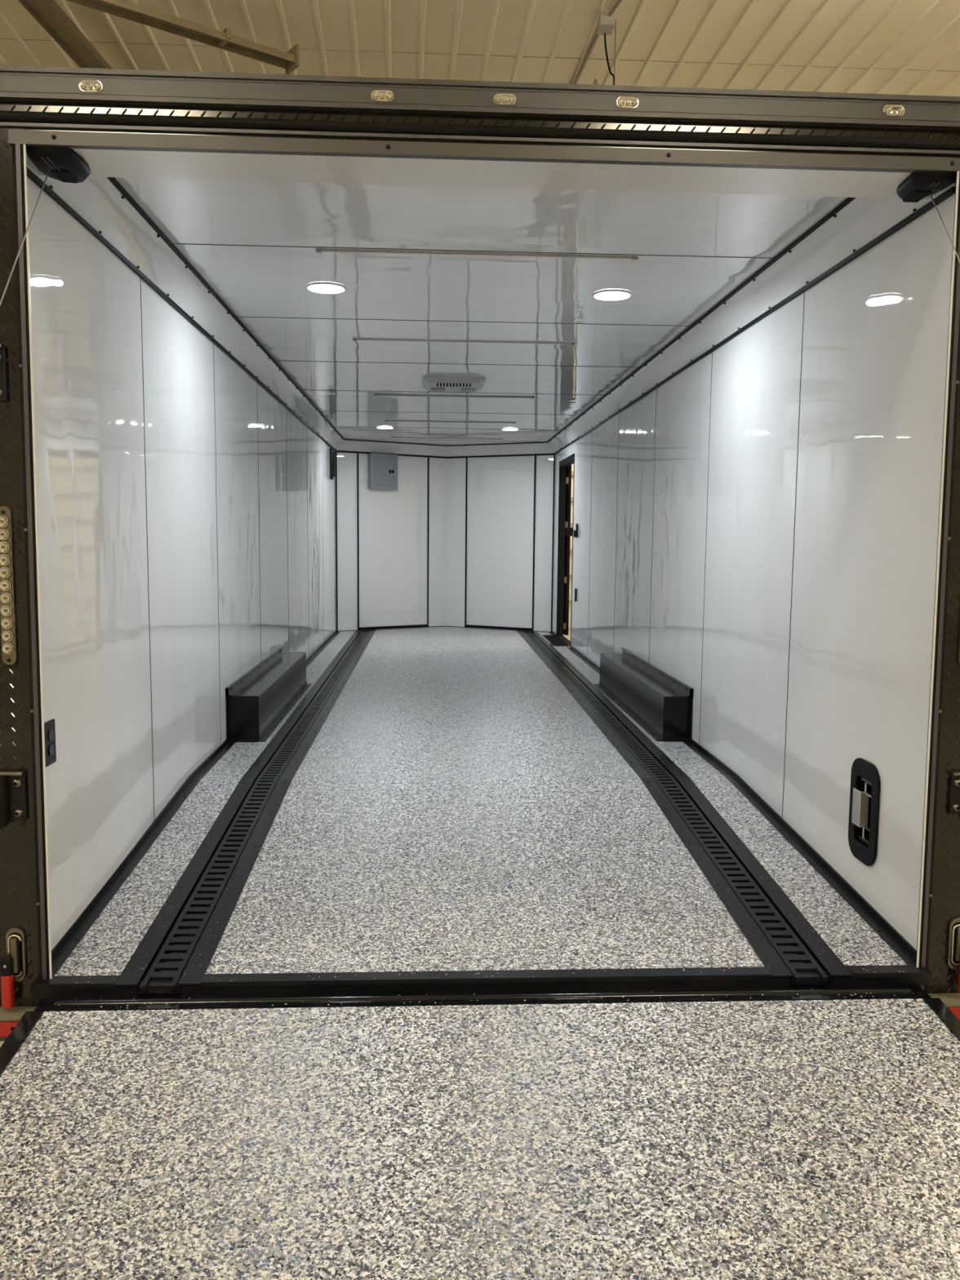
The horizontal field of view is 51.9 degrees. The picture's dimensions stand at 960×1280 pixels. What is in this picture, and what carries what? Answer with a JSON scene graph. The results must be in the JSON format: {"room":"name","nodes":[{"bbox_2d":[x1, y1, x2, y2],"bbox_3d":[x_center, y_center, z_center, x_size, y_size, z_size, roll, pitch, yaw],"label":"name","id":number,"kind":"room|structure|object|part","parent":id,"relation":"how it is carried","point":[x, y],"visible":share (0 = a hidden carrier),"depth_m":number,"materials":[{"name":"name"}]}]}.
{"room":"cargo space","nodes":[
{"label":"cargo space","id":0,"kind":"room"},
{"bbox_2d":[0,128,52,1007],"bbox_3d":[-1.212,-0.136,2.558,0.166,2.263,0.048,0,6,-3],"label":"door frame","id":1,"kind":"structure","parent":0,"point":[24,894],"depth_m":2.55,"materials":[{"name":"black metal"}]},
{"bbox_2d":[0,343,8,401],"bbox_3d":[-1.238,-0.664,2.469,0.097,0.151,0.037,0,6,-3],"label":"bracket","id":2,"kind":"object","parent":1,"relation":"attached to","point":[3,369],"visible":1,"depth_m":2.48,"materials":[{"name":"metal"}]},
{"bbox_2d":[0,506,17,664],"bbox_3d":[-1.217,-0.138,2.534,0.036,0.408,0.019,0,6,-3],"label":"tail light","id":3,"kind":"object","parent":1,"relation":"attached to","point":[7,599],"visible":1,"depth_m":2.53,"materials":[{"name":"plastic"}]},
{"bbox_2d":[0,1020,18,1040],"bbox_3d":[0.028,1.038,2.730,2.670,0.064,0.075,0,6,-3],"label":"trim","id":4,"kind":"structure","parent":1,"relation":"attached to","point":[2,1038],"depth_m":2.63,"materials":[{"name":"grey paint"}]},
{"bbox_2d":[0,1020,19,1036],"bbox_3d":[-1.216,1.035,2.628,0.175,0.043,0.004,0,6,-3],"label":"tape","id":5,"kind":"object","parent":1,"relation":"attached to","point":[6,1027],"visible":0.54,"depth_m":2.63,"materials":[{"name":"red plastic"}]},
{"bbox_2d":[0,927,26,1008],"bbox_3d":[-1.243,0.874,2.629,0.054,0.211,0.040,0,6,-3],"label":"door lock","id":6,"kind":"object","parent":1,"relation":"attached to","point":[12,965],"visible":1,"depth_m":2.62,"materials":[{"name":"metal"}]},
{"bbox_3d":[-1.239,0.839,2.632,0.018,0.097,0.022,0,6,-3],"label":"lever","id":7,"kind":"part","parent":6,"relation":"part of","materials":[{"name":"metal"}]},
{"bbox_2d":[0,770,27,827],"bbox_3d":[-1.244,0.416,2.582,0.105,0.143,0.037,0,6,-3],"label":"bracket","id":8,"kind":"object","parent":1,"relation":"attached to","point":[13,785],"visible":1,"depth_m":2.59,"materials":[{"name":"metal"}]},
{"bbox_3d":[-1.245,0.410,2.594,0.105,0.128,0.012,0,6,-3],"label":"plate","id":9,"kind":"part","parent":8,"relation":"part of","materials":[{"name":"black metal"}]},
{"bbox_2d":[0,1006,36,1021],"bbox_3d":[-1.242,0.997,2.640,0.123,0.013,0.062,0,6,-3],"label":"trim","id":10,"kind":"structure","parent":1,"relation":"attached to","point":[15,1013],"depth_m":2.63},
{"bbox_2d":[0,997,959,1279],"bbox_3d":[0.094,1.221,1.419,2.410,0.271,2.420,0,6,-3],"label":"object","id":11,"kind":"structure","parent":1,"relation":"in","point":[795,1140],"depth_m":2.09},
{"bbox_2d":[0,100,959,157],"bbox_3d":[0.049,-1.288,2.496,2.670,0.070,0.010,0,6,-3],"label":"trim","id":12,"kind":"structure","parent":1,"relation":"attached to","point":[5,105],"depth_m":2.49,"materials":[{"name":"black metal"}]},
{"bbox_2d":[30,964,932,997],"bbox_3d":[0.030,0.936,2.708,2.449,0.042,0.055,0,6,-3],"label":"trim","id":13,"kind":"structure","parent":1,"relation":"attached to","point":[64,985],"depth_m":2.69,"materials":[{"name":"black metal"}]},
{"bbox_2d":[34,983,931,1013],"bbox_3d":[0.032,0.963,2.655,2.380,0.022,0.080,0,6,-3],"label":"trim","id":14,"kind":"structure","parent":1,"relation":"attached to","point":[785,993],"depth_m":2.65,"materials":[{"name":"black metal"}]},
{"bbox_2d":[58,849,904,1008],"bbox_3d":[0.017,0.862,3.109,2.287,0.095,1.003,0,6,-3],"label":"chips","id":15,"kind":"object","parent":14,"relation":"on","point":[742,850],"visible":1,"depth_m":2.68,"materials":[{"name":"grey"}]},
{"bbox_2d":[8,129,959,173],"bbox_3d":[0.049,-1.232,2.494,2.420,0.033,0.024,0,6,-3],"label":"trim","id":16,"kind":"structure","parent":1,"relation":"attached to","point":[71,140],"depth_m":2.49,"materials":[{"name":"grey paint"}]},
{"bbox_2d":[26,177,336,950],"bbox_3d":[-1.404,-0.576,6.833,0.008,2.186,8.606,0,6,-3],"label":"wall","id":17,"kind":"structure","parent":0,"point":[186,515],"depth_m":3.59,"materials":[{"name":"white"}]},
{"bbox_2d":[44,719,56,767],"bbox_3d":[-1.195,0.285,2.743,0.010,0.122,0.076,0,6,-3],"label":"power outlet","id":18,"kind":"object","parent":17,"relation":"attached to","point":[49,726],"visible":0.88,"depth_m":2.74,"materials":[{"name":"black plastic"}]},
{"bbox_2d":[48,729,53,741],"bbox_3d":[-1.192,0.265,2.741,0.004,0.030,0.034,0,6,-3],"label":"socket","id":19,"kind":"object","parent":18,"relation":"attached to","point":[51,732],"depth_m":2.74,"materials":[{"name":"black plastic"}]},
{"bbox_2d":[48,744,54,755],"bbox_3d":[-1.192,0.306,2.746,0.004,0.030,0.034,0,6,-3],"label":"socket","id":20,"kind":"object","parent":18,"relation":"attached to","point":[51,747],"depth_m":2.74,"materials":[{"name":"black plastic"}]},
{"bbox_2d":[26,166,336,451],"bbox_3d":[-1.386,-1.661,6.753,0.018,0.024,8.540,0,6,-3],"label":"trim","id":21,"kind":"structure","parent":17,"relation":"attached to","point":[30,174],"depth_m":3.59,"materials":[{"name":"black metal"}]},
{"bbox_2d":[51,629,340,976],"bbox_3d":[-1.391,0.398,6.933,0.046,0.136,8.611,0,6,-3],"label":"baseboard","id":22,"kind":"structure","parent":17,"relation":"attached to","point":[71,939],"depth_m":3.46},
{"bbox_2d":[329,448,335,479],"bbox_3d":[-1.554,-1.862,10.448,0.055,0.330,0.100,0,6,-3],"label":"wall bracket","id":23,"kind":"object","parent":17,"relation":"attached to","point":[332,455],"visible":1,"depth_m":10.41,"materials":[{"name":"black metal"}]},
{"bbox_3d":[-1.541,-1.847,10.445,0.022,0.240,0.030,0,6,-3],"label":"lever","id":24,"kind":"part","parent":23,"relation":"part of","materials":[{"name":"black metal"}]},
{"bbox_2d":[0,628,570,1047],"bbox_3d":[-0.079,1.045,4.838,15.000,0.100,23.000,0,6,-3],"label":"floor","id":25,"kind":"structure","parent":0,"point":[568,637],"depth_m":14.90,"materials":[{"name":"concrete"}]},
{"bbox_2d":[337,452,553,631],"bbox_3d":[-0.409,-1.118,11.510,2.457,2.030,0.700,0,6,-3],"label":"wall","id":26,"kind":"structure","parent":0,"point":[393,523],"depth_m":11.51,"materials":[{"name":"white"}]},
{"bbox_2d":[335,451,337,631],"bbox_3d":[-1.611,-1.099,11.095,0.014,2.015,0.016,0,6,-3],"label":"trim","id":27,"kind":"structure","parent":26,"relation":"attached to","point":[335,451],"depth_m":11.07,"materials":[{"name":"metal"}]},
{"bbox_2d":[356,453,359,630],"bbox_3d":[-1.386,-1.114,11.238,0.026,2.010,0.014,-3,7,-32],"label":"trim","id":28,"kind":"structure","parent":26,"relation":"attached to","point":[357,494],"depth_m":11.24,"materials":[{"name":"metal"}]},
{"bbox_2d":[368,453,397,489],"bbox_3d":[-1.107,-1.922,11.276,0.344,0.401,0.092,-3,7,-32],"label":"breaker panel","id":29,"kind":"object","parent":26,"relation":"attached to","point":[382,468],"visible":1,"depth_m":11.23,"materials":[{"name":"grey metal"}]},
{"bbox_3d":[-1.077,-1.922,11.252,0.265,0.320,0.007,-3,7,-32],"label":"door","id":30,"kind":"part","parent":29,"relation":"part of","materials":[{"name":"grey metal"}]},
{"bbox_2d":[336,450,446,458],"bbox_3d":[-0.998,-2.139,11.365,1.431,0.025,0.017,-3,7,-32],"label":"trim","id":31,"kind":"structure","parent":26,"relation":"attached to","point":[346,451],"depth_m":11.40,"materials":[{"name":"black metal"}]},
{"bbox_2d":[358,624,428,629],"bbox_3d":[-1.010,-0.153,11.582,0.911,0.026,0.014,-3,7,-32],"label":"trim","id":32,"kind":"structure","parent":26,"relation":"attached to","point":[415,625],"depth_m":11.57,"materials":[{"name":"black metal"}]},
{"bbox_2d":[344,439,447,446],"bbox_3d":[-0.946,-2.249,11.287,1.311,0.016,0.024,-3,7,-30],"label":"trim","id":33,"kind":"structure","parent":26,"relation":"attached to","point":[344,439],"depth_m":11.26,"materials":[{"name":"black metal"}]},
{"bbox_2d":[426,457,429,624],"bbox_3d":[-0.614,-1.157,11.721,0.026,2.010,0.014,-3,7,-32],"label":"trim","id":34,"kind":"structure","parent":26,"relation":"attached to","point":[428,496],"depth_m":11.70,"materials":[{"name":"black metal"}]},
{"bbox_2d":[340,626,546,631],"bbox_3d":[-0.418,-0.132,11.609,2.460,0.008,0.705,0,6,-3],"label":"trim","id":35,"kind":"structure","parent":26,"relation":"attached to","point":[428,626],"depth_m":11.63,"materials":[{"name":"black metal"}]},
{"bbox_2d":[464,457,467,626],"bbox_3d":[-0.166,-1.154,11.729,0.026,2.010,0.014,4,7,27],"label":"trim","id":36,"kind":"structure","parent":26,"relation":"attached to","point":[466,496],"depth_m":11.72,"materials":[{"name":"black metal"}]},
{"bbox_2d":[447,442,547,446],"bbox_3d":[0.189,-2.244,11.345,1.261,0.016,0.024,3,7,26],"label":"trim","id":37,"kind":"structure","parent":26,"relation":"attached to","point":[524,442],"depth_m":11.32,"materials":[{"name":"black metal"}]},
{"bbox_2d":[465,624,532,631],"bbox_3d":[0.218,-0.146,11.631,0.883,0.026,0.014,4,7,27],"label":"trim","id":38,"kind":"structure","parent":26,"relation":"attached to","point":[466,625],"depth_m":11.62,"materials":[{"name":"black metal"}]},
{"bbox_2d":[446,453,554,458],"bbox_3d":[0.220,-2.134,11.427,1.397,0.025,0.017,4,7,27],"label":"trim","id":39,"kind":"structure","parent":26,"relation":"attached to","point":[535,454],"depth_m":11.41,"materials":[{"name":"black metal"}]},
{"bbox_2d":[532,455,536,631],"bbox_3d":[0.619,-1.105,11.328,0.026,2.010,0.014,4,7,27],"label":"trim","id":40,"kind":"structure","parent":26,"relation":"attached to","point":[534,531],"depth_m":11.32,"materials":[{"name":"metal"}]},
{"bbox_2d":[551,453,555,631],"bbox_3d":[0.829,-1.089,11.219,0.014,2.015,0.016,0,6,-3],"label":"trim","id":41,"kind":"structure","parent":26,"relation":"attached to","point":[553,454],"depth_m":11.21,"materials":[{"name":"black metal"}]},
{"bbox_2d":[0,0,959,96],"bbox_3d":[-0.763,-3.828,4.292,16.496,0.066,23.000,0,6,-3],"label":"ceiling","id":42,"kind":"structure","parent":0,"point":[867,46],"depth_m":6.67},
{"bbox_2d":[17,0,111,68],"bbox_3d":[-2.579,-3.901,6.256,0.176,0.262,2.909,1,6,2],"label":"channel","id":43,"kind":"object","parent":42,"relation":"hanging from","point":[50,15],"visible":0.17,"depth_m":6.17,"materials":[{"name":"beige metal"}]},
{"bbox_2d":[66,0,299,74],"bbox_3d":[-1.849,-3.861,6.046,1.548,0.285,0.170,-4,7,-36],"label":"ceiling beam","id":44,"kind":"structure","parent":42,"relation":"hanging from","point":[289,60],"depth_m":6.13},
{"bbox_3d":[-1.237,-3.826,6.508,0.020,0.130,0.170,-4,7,-36],"label":"plate","id":45,"kind":"part","parent":44,"relation":"part of","materials":[{"name":"grey metal"}]},
{"bbox_2d":[573,0,622,84],"bbox_3d":[0.783,-4.019,6.660,0.101,0.036,2.217,0,6,-10],"label":"conduit","id":46,"kind":"object","parent":42,"relation":"attached to","point":[618,2],"visible":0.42,"depth_m":6.69,"materials":[{"name":"grey metal"}]},
{"bbox_2d":[596,9,614,35],"bbox_3d":[0.807,-3.961,6.330,0.096,0.095,0.130,0,6,-3],"label":"junction box","id":47,"kind":"object","parent":42,"relation":"attached to","point":[606,24],"visible":0.98,"depth_m":6.28,"materials":[{"name":"beige plastic"}]},
{"bbox_2d":[604,19,616,84],"bbox_3d":[0.838,-3.080,6.483,0.087,1.880,0.043,0,6,-3],"label":"cord","id":48,"kind":"object","parent":47,"relation":"hanging from","point":[605,42],"visible":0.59,"depth_m":6.41,"materials":[{"name":"black rubber"}]},
{"bbox_3d":[0.834,-3.067,6.477,0.079,1.735,0.028,0,6,-3],"label":"cord","id":49,"kind":"part","parent":48,"relation":"part of","materials":[{"name":"black rubber"}]},
{"bbox_2d":[54,626,906,976],"bbox_3d":[-0.207,0.384,7.408,2.497,0.142,9.442,0,6,-3],"label":"floor","id":50,"kind":"structure","parent":0,"point":[455,806],"depth_m":3.62,"materials":[{"name":"grey"}]},
{"bbox_2d":[114,629,376,994],"bbox_3d":[-1.094,0.400,7.137,0.240,0.145,9.079,0,6,-3],"label":"floor track","id":51,"kind":"object","parent":50,"relation":"on","point":[184,948],"visible":0.98,"depth_m":3.52,"materials":[{"name":"black metal"}]},
{"bbox_2d":[225,646,311,742],"bbox_3d":[-1.276,0.285,6.167,0.196,0.294,2.080,0,6,-3],"label":"box","id":52,"kind":"object","parent":50,"relation":"on","point":[257,702],"visible":1,"depth_m":5.60,"materials":[{"name":"black metal"}]},
{"bbox_2d":[538,635,568,646],"bbox_3d":[0.773,0.003,10.421,0.188,0.007,1.075,0,6,-3],"label":"plate","id":53,"kind":"object","parent":50,"relation":"on","point":[552,640],"visible":1,"depth_m":10.32,"materials":[{"name":"black metal"}]},
{"bbox_3d":[0.790,0.003,10.435,0.152,0.005,1.050,0,6,-3],"label":"plate","id":54,"kind":"part","parent":53,"relation":"part of","materials":[{"name":"black metal"}]},
{"bbox_2d":[594,647,693,741],"bbox_3d":[0.991,0.294,6.282,0.180,0.294,2.080,0,6,-3],"label":"box","id":55,"kind":"object","parent":50,"relation":"on","point":[659,702],"visible":1,"depth_m":5.79,"materials":[{"name":"black metal"}]},
{"bbox_2d":[516,630,852,985],"bbox_3d":[0.726,0.407,7.230,0.236,0.145,9.081,0,6,-2],"label":"floor track","id":56,"kind":"object","parent":50,"relation":"on","point":[783,939],"visible":0.98,"depth_m":3.63,"materials":[{"name":"black metal"}]},
{"bbox_2d":[114,177,847,445],"bbox_3d":[-0.187,-1.824,7.199,2.457,0.005,9.300,0,6,-3],"label":"ceiling","id":57,"kind":"structure","parent":0,"point":[255,243],"depth_m":4.11,"materials":[{"name":"white plastic"}]},
{"bbox_2d":[106,177,344,439],"bbox_3d":[-1.299,-1.776,6.728,0.024,0.016,8.505,0,6,-3],"label":"trim","id":58,"kind":"structure","parent":57,"relation":"attached to","point":[112,180],"depth_m":4.02,"materials":[{"name":"black metal"}]},
{"bbox_2d":[306,281,346,293],"bbox_3d":[-0.661,-1.514,4.246,0.170,0.010,0.170,0,6,-3],"label":"recessed light","id":59,"kind":"object","parent":57,"relation":"in","point":[324,287],"visible":1,"depth_m":4.22,"materials":[{"name":"white plastic"}]},
{"bbox_2d":[376,426,393,428],"bbox_3d":[-0.931,-2.085,9.691,0.170,0.010,0.170,0,6,-3],"label":"recessed light","id":60,"kind":"object","parent":57,"relation":"in","point":[377,427],"visible":1,"depth_m":9.63,"materials":[{"name":"white plastic"}]},
{"bbox_2d":[384,420,515,423],"bbox_3d":[-0.274,-2.024,9.167,1.216,0.011,0.018,0,6,-3],"label":"trim strip","id":61,"kind":"object","parent":57,"relation":"in","point":[384,420],"visible":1,"depth_m":9.16,"materials":[{"name":"grey plastic"}]},
{"bbox_2d":[422,376,485,392],"bbox_3d":[-0.185,-1.766,6.853,0.430,0.040,0.510,0,6,-3],"label":"ceiling vent","id":62,"kind":"object","parent":57,"relation":"in","point":[433,384],"visible":1,"depth_m":6.70,"materials":[{"name":"white plastic"}]},
{"bbox_2d":[431,387,444,391],"bbox_3d":[-0.295,-1.760,6.948,0.100,0.006,0.140,0,6,-3],"label":"grille","id":63,"kind":"object","parent":62,"relation":"attached to","point":[433,389],"depth_m":6.92,"materials":[{"name":"grey plastic"}]},
{"bbox_2d":[460,388,475,392],"bbox_3d":[-0.085,-1.760,6.959,0.100,0.006,0.140,0,6,-3],"label":"grille","id":64,"kind":"object","parent":62,"relation":"attached to","point":[472,390],"depth_m":6.95,"materials":[{"name":"grey plastic"}]},
{"bbox_2d":[374,394,534,398],"bbox_3d":[-0.190,-1.849,7.498,1.216,0.011,0.018,0,6,-3],"label":"trim strip","id":65,"kind":"object","parent":57,"relation":"in","point":[375,394],"visible":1,"depth_m":7.49,"materials":[{"name":"grey plastic"}]},
{"bbox_2d":[352,338,575,345],"bbox_3d":[-0.084,-1.627,5.392,1.216,0.011,0.018,0,6,-3],"label":"trim strip","id":66,"kind":"object","parent":57,"relation":"in","point":[353,340],"visible":1,"depth_m":5.39,"materials":[{"name":"grey plastic"}]},
{"bbox_2d":[315,248,638,260],"bbox_3d":[-0.006,-1.452,3.723,1.216,0.011,0.018,0,6,-3],"label":"trim strip","id":67,"kind":"object","parent":57,"relation":"in","point":[317,251],"visible":1,"depth_m":3.72,"materials":[{"name":"metal"}]},
{"bbox_2d":[501,427,518,431],"bbox_3d":[0.297,-2.079,9.743,0.170,0.010,0.170,0,6,-3],"label":"recessed light","id":68,"kind":"object","parent":57,"relation":"in","point":[504,428],"visible":1,"depth_m":9.70,"materials":[{"name":"white plastic"}]},
{"bbox_2d":[592,288,631,300],"bbox_3d":[0.578,-1.510,4.322,0.170,0.010,0.170,0,6,-3],"label":"recessed light","id":69,"kind":"object","parent":57,"relation":"in","point":[608,294],"visible":1,"depth_m":4.30,"materials":[{"name":"white plastic"}]},
{"bbox_2d":[26,148,955,199],"bbox_3d":[0.044,-1.307,2.600,2.600,0.154,0.203,0,6,-3],"label":"wall","id":70,"kind":"structure","parent":0,"point":[101,162],"depth_m":2.61,"materials":[{"name":"white plastic"}]},
{"bbox_2d":[26,146,90,183],"bbox_3d":[-1.083,-1.217,2.551,0.136,0.036,0.218,0,6,-3],"label":"guide","id":71,"kind":"object","parent":70,"relation":"attached to","point":[65,164],"visible":1,"depth_m":2.50,"materials":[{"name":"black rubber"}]},
{"bbox_2d":[0,168,50,305],"bbox_3d":[-1.085,0.025,1.771,0.020,2.298,1.742,0,6,-1],"label":"cable","id":72,"kind":"object","parent":71,"relation":"attached to","point":[33,211],"visible":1,"depth_m":2.37,"materials":[{"name":"metal"}]},
{"bbox_2d":[0,65,959,130],"bbox_3d":[0.051,-1.355,2.476,2.670,0.072,0.032,0,6,-3],"label":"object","id":73,"kind":"structure","parent":70,"relation":"attached to","point":[17,83],"depth_m":2.46,"materials":[{"name":"grey paint"}]},
{"bbox_2d":[79,80,102,92],"bbox_3d":[-0.951,-1.353,2.409,0.056,0.026,0.014,0,6,-3],"label":"marker light","id":74,"kind":"object","parent":73,"relation":"attached to","point":[86,86],"visible":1,"depth_m":2.40,"materials":[{"name":"clear plastic"}]},
{"bbox_2d":[370,89,393,102],"bbox_3d":[-0.242,-1.350,2.445,0.056,0.026,0.014,0,6,-3],"label":"marker light","id":75,"kind":"object","parent":73,"relation":"attached to","point":[383,95],"visible":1,"depth_m":2.44,"materials":[{"name":"clear plastic"}]},
{"bbox_2d":[0,110,959,150],"bbox_3d":[0.050,-1.281,2.486,2.670,0.025,0.025,0,6,-3],"label":"trim","id":76,"kind":"structure","parent":70,"relation":"attached to","point":[5,116],"depth_m":2.47,"materials":[{"name":"black rubber"}]},
{"bbox_2d":[0,121,959,155],"bbox_3d":[0.050,-1.262,2.490,2.670,0.008,0.012,0,6,-3],"label":"trim","id":77,"kind":"structure","parent":70,"relation":"attached to","point":[28,125],"depth_m":2.48,"materials":[{"name":"grey metal"}]},
{"bbox_2d":[26,163,955,457],"bbox_3d":[-0.185,-1.753,7.156,2.457,0.130,9.240,0,6,-3],"label":"trim","id":78,"kind":"structure","parent":70,"relation":"attached to","point":[96,200],"depth_m":4.09,"materials":[{"name":"white"}]},
{"bbox_2d":[493,93,515,105],"bbox_3d":[0.062,-1.349,2.460,0.056,0.026,0.014,0,6,-3],"label":"marker light","id":79,"kind":"object","parent":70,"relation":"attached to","point":[500,99],"visible":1,"depth_m":2.46,"materials":[{"name":"clear plastic"}]},
{"bbox_2d":[616,96,638,108],"bbox_3d":[0.371,-1.350,2.475,0.056,0.026,0.014,0,6,-3],"label":"marker light","id":80,"kind":"object","parent":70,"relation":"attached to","point":[628,102],"visible":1,"depth_m":2.47,"materials":[{"name":"clear plastic"}]},
{"bbox_2d":[546,197,855,442],"bbox_3d":[0.970,-1.767,6.843,0.024,0.016,8.505,0,6,-3],"label":"trim","id":81,"kind":"structure","parent":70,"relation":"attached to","point":[848,200],"depth_m":4.18,"materials":[{"name":"black metal"}]},
{"bbox_2d":[883,104,905,115],"bbox_3d":[1.055,-1.348,2.510,0.056,0.026,0.014,0,6,-3],"label":"marker light","id":82,"kind":"object","parent":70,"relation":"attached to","point":[889,109],"visible":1,"depth_m":2.50,"materials":[{"name":"clear plastic"}]},
{"bbox_2d":[896,171,956,202],"bbox_3d":[1.184,-1.205,2.641,0.129,0.036,0.168,0,6,-3],"label":"guide","id":83,"kind":"object","parent":70,"relation":"attached to","point":[917,185],"visible":1,"depth_m":2.59,"materials":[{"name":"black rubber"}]},
{"bbox_2d":[929,193,959,262],"bbox_3d":[1.247,0.035,1.889,0.020,2.298,1.742,0,6,-5],"label":"cable","id":84,"kind":"object","parent":83,"relation":"attached to","point":[930,193],"visible":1,"depth_m":2.55,"materials":[{"name":"metal"}]},
{"bbox_2d":[568,463,573,628],"bbox_3d":[-0.632,-2.608,16.029,15.000,4.830,0.150,0,6,-3],"label":"wall","id":85,"kind":"structure","parent":0,"point":[572,464],"depth_m":16.22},
{"bbox_2d":[551,193,955,950],"bbox_3d":[1.050,-0.566,6.957,0.007,2.186,8.606,0,6,-3],"label":"wall","id":86,"kind":"structure","parent":0,"point":[758,528],"depth_m":3.68,"materials":[{"name":"white"}]},
{"bbox_2d":[555,453,574,646],"bbox_3d":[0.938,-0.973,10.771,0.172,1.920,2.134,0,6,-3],"label":"door","id":87,"kind":"structure","parent":86,"relation":"in","point":[565,531],"depth_m":10.79,"materials":[{"name":"black metal"}]},
{"bbox_3d":[0.911,0.024,10.348,0.072,0.024,1.060,0,6,-3],"label":"sill","id":88,"kind":"part","parent":87,"relation":"part of","materials":[{"name":"black metal"}]},
{"bbox_3d":[0.923,-1.845,10.170,0.074,0.060,1.124,0,6,-3],"label":"head rail","id":89,"kind":"part","parent":87,"relation":"part of","materials":[{"name":"black metal"}]},
{"bbox_2d":[573,524,577,537],"bbox_3d":[0.910,-1.042,9.412,0.033,0.130,0.095,0,6,-3],"label":"door latch","id":90,"kind":"object","parent":86,"relation":"in","point":[575,531],"depth_m":9.39,"materials":[{"name":"black metal"}]},
{"bbox_3d":[0.920,-1.040,9.388,0.015,0.130,0.045,0,6,-3],"label":"plate","id":91,"kind":"part","parent":90,"relation":"part of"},
{"bbox_2d":[574,588,576,601],"bbox_3d":[0.915,-0.431,9.459,0.013,0.125,0.050,0,6,-3],"label":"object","id":92,"kind":"structure","parent":86,"relation":"in","point":[575,588],"depth_m":9.44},
{"bbox_2d":[547,631,916,964],"bbox_3d":[1.019,0.407,7.055,0.046,0.136,8.611,0,6,-3],"label":"baseboard","id":93,"kind":"structure","parent":86,"relation":"attached to","point":[906,952],"depth_m":3.52,"materials":[{"name":"black metal"}]},
{"bbox_2d":[554,186,955,454],"bbox_3d":[1.049,-1.652,6.876,0.018,0.024,8.540,0,6,-3],"label":"trim","id":94,"kind":"structure","parent":86,"relation":"attached to","point":[951,191],"depth_m":3.60,"materials":[{"name":"black metal"}]},
{"bbox_2d":[848,757,880,866],"bbox_3d":[1.256,0.551,3.175,0.068,0.330,0.198,0,6,-3],"label":"recessed latch","id":95,"kind":"object","parent":86,"relation":"attached to","point":[864,792],"visible":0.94,"depth_m":3.18,"materials":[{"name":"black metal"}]},
{"bbox_3d":[1.223,0.543,3.207,0.006,0.117,0.054,0,6,-3],"label":"latch plate","id":96,"kind":"part","parent":95,"relation":"part of","materials":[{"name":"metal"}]},
{"bbox_3d":[1.259,0.602,3.159,0.050,0.006,0.062,0,6,-3],"label":"arm","id":97,"kind":"part","parent":95,"relation":"part of","materials":[{"name":"metal"}]},
{"bbox_3d":[1.260,0.493,3.148,0.050,0.006,0.062,0,6,-3],"label":"arm","id":98,"kind":"part","parent":95,"relation":"part of","materials":[{"name":"metal"}]},
{"bbox_2d":[915,156,959,993],"bbox_3d":[1.296,-0.126,2.686,0.151,2.263,0.048,0,6,-3],"label":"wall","id":99,"kind":"structure","parent":0,"point":[940,878],"depth_m":2.70,"materials":[{"name":"black metal"}]},
{"bbox_2d":[928,993,959,1006],"bbox_3d":[1.301,1.007,2.770,0.123,0.013,0.062,0,6,-3],"label":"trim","id":100,"kind":"structure","parent":99,"relation":"attached to","point":[948,999],"depth_m":2.76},
{"bbox_2d":[946,917,959,993],"bbox_3d":[1.341,0.884,2.760,0.054,0.211,0.040,0,6,-3],"label":"door lock","id":101,"kind":"object","parent":99,"relation":"attached to","point":[953,960],"visible":1,"depth_m":2.76,"materials":[{"name":"metal"}]},
{"bbox_3d":[1.339,0.849,2.763,0.018,0.097,0.022,0,6,-3],"label":"lever","id":102,"kind":"part","parent":101,"relation":"part of","materials":[{"name":"metal"}]},
{"bbox_2d":[947,771,959,813],"bbox_3d":[1.339,0.429,2.713,0.087,0.132,0.037,0,6,-3],"label":"bracket","id":103,"kind":"object","parent":99,"relation":"attached to","point":[953,806],"visible":1,"depth_m":2.72,"materials":[{"name":"metal"}]},
{"bbox_2d":[947,1006,959,1020],"bbox_3d":[1.276,1.045,2.755,0.175,0.043,0.004,0,6,-3],"label":"tape","id":104,"kind":"object","parent":99,"relation":"attached to","point":[955,1010],"visible":0.02,"depth_m":2.76,"materials":[{"name":"red plastic"}]}
]}

